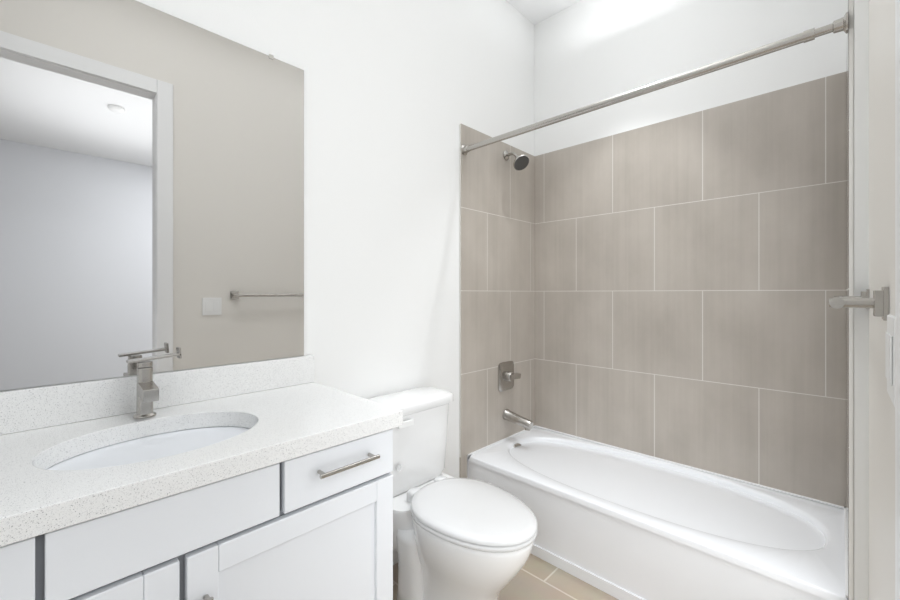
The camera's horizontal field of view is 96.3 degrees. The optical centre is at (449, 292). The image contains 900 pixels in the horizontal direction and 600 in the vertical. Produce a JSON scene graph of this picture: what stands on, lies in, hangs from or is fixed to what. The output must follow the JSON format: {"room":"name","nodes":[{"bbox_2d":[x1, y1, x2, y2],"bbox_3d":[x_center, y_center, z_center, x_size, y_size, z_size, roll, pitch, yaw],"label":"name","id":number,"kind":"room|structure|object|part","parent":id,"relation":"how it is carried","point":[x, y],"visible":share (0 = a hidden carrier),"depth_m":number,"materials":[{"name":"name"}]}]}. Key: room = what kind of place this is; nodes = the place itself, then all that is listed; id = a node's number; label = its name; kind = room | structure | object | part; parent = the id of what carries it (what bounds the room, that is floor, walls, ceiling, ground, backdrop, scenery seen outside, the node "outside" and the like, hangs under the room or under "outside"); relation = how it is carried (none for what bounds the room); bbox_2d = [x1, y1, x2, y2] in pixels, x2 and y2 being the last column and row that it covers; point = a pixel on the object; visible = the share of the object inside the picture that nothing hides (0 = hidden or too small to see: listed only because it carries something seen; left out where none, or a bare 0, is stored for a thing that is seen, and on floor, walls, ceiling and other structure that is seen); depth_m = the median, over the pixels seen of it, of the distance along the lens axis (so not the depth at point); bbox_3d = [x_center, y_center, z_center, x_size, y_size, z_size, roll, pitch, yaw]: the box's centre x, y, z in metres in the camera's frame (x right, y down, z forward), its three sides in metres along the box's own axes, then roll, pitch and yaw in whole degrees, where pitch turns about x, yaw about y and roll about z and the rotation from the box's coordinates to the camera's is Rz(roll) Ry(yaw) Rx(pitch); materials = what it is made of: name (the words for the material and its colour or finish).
{"room":"bathroom","nodes":[
{"label":"bathroom","id":0,"kind":"room"},
{"bbox_2d":[4,0,533,477],"bbox_3d":[-0.406,-0.280,1.802,0.100,3.080,2.912,0,0,44],"label":"wall","id":1,"kind":"structure","parent":0,"point":[396,92],"depth_m":1.86,"materials":[{"name":"white paint"}]},
{"bbox_2d":[0,0,303,390],"bbox_3d":[-0.936,-0.312,1.175,0.008,1.108,1.066,0,0,44],"label":"mirror","id":2,"kind":"object","parent":1,"relation":"attached to","point":[151,181],"visible":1,"depth_m":1.19,"materials":[{"name":"clear glass"}]},
{"bbox_2d":[393,549,397,564],"bbox_3d":[-0.241,1.210,1.892,0.012,0.100,0.850,0,0,44],"label":"baseboard","id":3,"kind":"structure","parent":1,"relation":"attached to","point":[395,556],"depth_m":1.87,"materials":[{"name":"white paint"}]},
{"bbox_2d":[460,456,466,477],"bbox_3d":[0.073,1.079,2.216,0.012,0.362,0.048,0,0,44],"label":"wall tile","id":4,"kind":"structure","parent":1,"relation":"attached to","point":[463,467],"depth_m":2.21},
{"bbox_2d":[460,124,534,457],"bbox_3d":[0.317,-0.013,2.468,0.012,1.823,0.750,0,0,44],"label":"tile","id":5,"kind":"structure","parent":1,"relation":"attached to","point":[497,258],"depth_m":2.41,"materials":[{"name":"beige tile"}]},
{"bbox_2d":[498,361,520,391],"bbox_3d":[0.367,0.512,2.465,0.065,0.176,0.160,0,0,44],"label":"tub valve","id":6,"kind":"object","parent":5,"relation":"attached to","point":[507,375],"visible":1,"depth_m":2.46,"materials":[{"name":"silver metal"}]},
{"bbox_2d":[503,150,528,169],"bbox_3d":[0.390,-0.806,2.414,0.167,0.145,0.101,0,0,44],"label":"shower head","id":7,"kind":"object","parent":5,"relation":"attached to","point":[520,162],"visible":1,"depth_m":2.39},
{"bbox_2d":[502,409,532,430],"bbox_3d":[0.409,0.761,2.424,0.192,0.093,0.068,0,0,44],"label":"tub spout","id":8,"kind":"object","parent":5,"relation":"attached to","point":[515,418],"visible":1,"depth_m":2.40,"materials":[{"name":"silver metal"}]},
{"bbox_2d":[393,553,618,599],"bbox_3d":[0.186,1.300,1.228,1.752,0.080,2.912,0,0,44],"label":"floor","id":9,"kind":"structure","parent":0,"point":[535,578],"depth_m":1.73,"materials":[{"name":"tile"}]},
{"bbox_2d":[0,347,402,599],"bbox_3d":[-0.716,0.710,0.988,0.584,1.099,1.103,0,0,44],"label":"bathroom vanity","id":10,"kind":"object","parent":9,"relation":"on","point":[272,479],"visible":1,"depth_m":0.96,"materials":[{"name":"white paint"}]},
{"bbox_3d":[-0.821,0.254,1.130,0.117,0.187,0.126,0,0,44],"label":"arm","id":11,"kind":"part","parent":10,"relation":"part of"},
{"bbox_2d":[368,387,536,599],"bbox_3d":[-0.006,0.859,1.594,0.761,0.802,0.444,0,0,44],"label":"toilet","id":12,"kind":"object","parent":9,"relation":"on","point":[462,539],"visible":0.96,"depth_m":1.51,"materials":[{"name":"white ceramic"}]},
{"bbox_3d":[-0.196,0.480,1.778,0.216,0.045,0.444,0,0,44],"label":"lid","id":13,"kind":"part","parent":12,"relation":"part of","materials":[{"name":"white ceramic"}]},
{"bbox_3d":[0.080,0.810,1.510,0.521,0.044,0.380,0,0,44],"label":"seat","id":14,"kind":"part","parent":12,"relation":"part of","materials":[{"name":"white plastic"}]},
{"bbox_2d":[468,427,847,599],"bbox_3d":[0.876,1.080,1.959,1.518,0.360,0.695,0,0,44],"label":"bathtub","id":15,"kind":"object","parent":9,"relation":"on","point":[619,524],"visible":0.96,"depth_m":1.70,"materials":[{"name":"white ceramic"}]},
{"bbox_2d":[506,0,580,24],"bbox_3d":[0.186,-1.860,1.228,1.752,0.080,2.912,0,0,44],"label":"ceiling","id":16,"kind":"structure","parent":0,"point":[534,12],"depth_m":2.57,"materials":[{"name":"white paint"}]},
{"bbox_2d":[468,425,847,597],"bbox_3d":[0.874,0.896,1.957,1.502,0.006,0.685,0,0,44],"label":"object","id":17,"kind":"structure","parent":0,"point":[846,569],"depth_m":1.93,"materials":[{"name":"white paint"}]},
{"bbox_2d":[534,0,847,508],"bbox_3d":[1.198,-0.280,2.205,1.644,3.080,0.100,0,0,44],"label":"wall","id":18,"kind":"structure","parent":0,"point":[587,52],"depth_m":2.19,"materials":[{"name":"white paint"}]},
{"bbox_2d":[535,72,845,506],"bbox_3d":[1.116,-0.013,2.206,1.500,1.823,0.012,0,0,44],"label":"tile","id":19,"kind":"structure","parent":18,"relation":"attached to","point":[690,275],"depth_m":2.02,"materials":[{"name":"beige tile"}]},
{"bbox_2d":[854,0,894,599],"bbox_3d":[1.076,-0.280,0.978,0.128,3.080,1.832,0,0,44],"label":"wall","id":20,"kind":"structure","parent":0,"point":[881,275],"depth_m":0.95,"materials":[{"name":"white paint"}]},
{"bbox_2d":[846,0,853,599],"bbox_3d":[1.406,-0.013,1.420,0.012,1.823,0.738,0,0,44],"label":"tile","id":21,"kind":"structure","parent":20,"relation":"attached to","point":[850,292],"depth_m":1.16,"materials":[{"name":"white tile"}]},
{"bbox_2d":[460,12,847,154],"bbox_3d":[0.614,-0.783,1.689,1.499,0.056,0.056,0,0,44],"label":"curtain rod","id":22,"kind":"object","parent":21,"relation":"attached to","point":[838,25],"visible":1,"depth_m":1.45,"materials":[{"name":"silver metal"}]},
{"bbox_2d":[829,287,888,320],"bbox_3d":[0.900,0.017,0.899,0.070,0.054,0.659,0,0,44],"label":"towel rail","id":23,"kind":"object","parent":20,"relation":"attached to","point":[878,302],"visible":0.98,"depth_m":0.67,"materials":[{"name":"silver metal"}]},
{"bbox_2d":[885,315,894,406],"bbox_3d":[0.614,0.090,0.560,0.008,0.116,0.116,0,0,44],"label":"light switch","id":24,"kind":"object","parent":20,"relation":"attached to","point":[890,354],"visible":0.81,"depth_m":0.54,"materials":[{"name":"white plastic"}]},
{"bbox_3d":[0.190,-1.530,0.045,0.100,0.580,0.740,0,0,44],"label":"wall","id":25,"kind":"structure","parent":0,"visible":0},
{"bbox_2d":[895,0,899,599],"bbox_3d":[0.191,-0.027,0.045,0.132,2.574,0.888,0,0,44],"label":"door frame","id":26,"kind":"structure","parent":25,"relation":"attached to","point":[897,299],"depth_m":0.39,"materials":[{"name":"white paint"}]}
]}

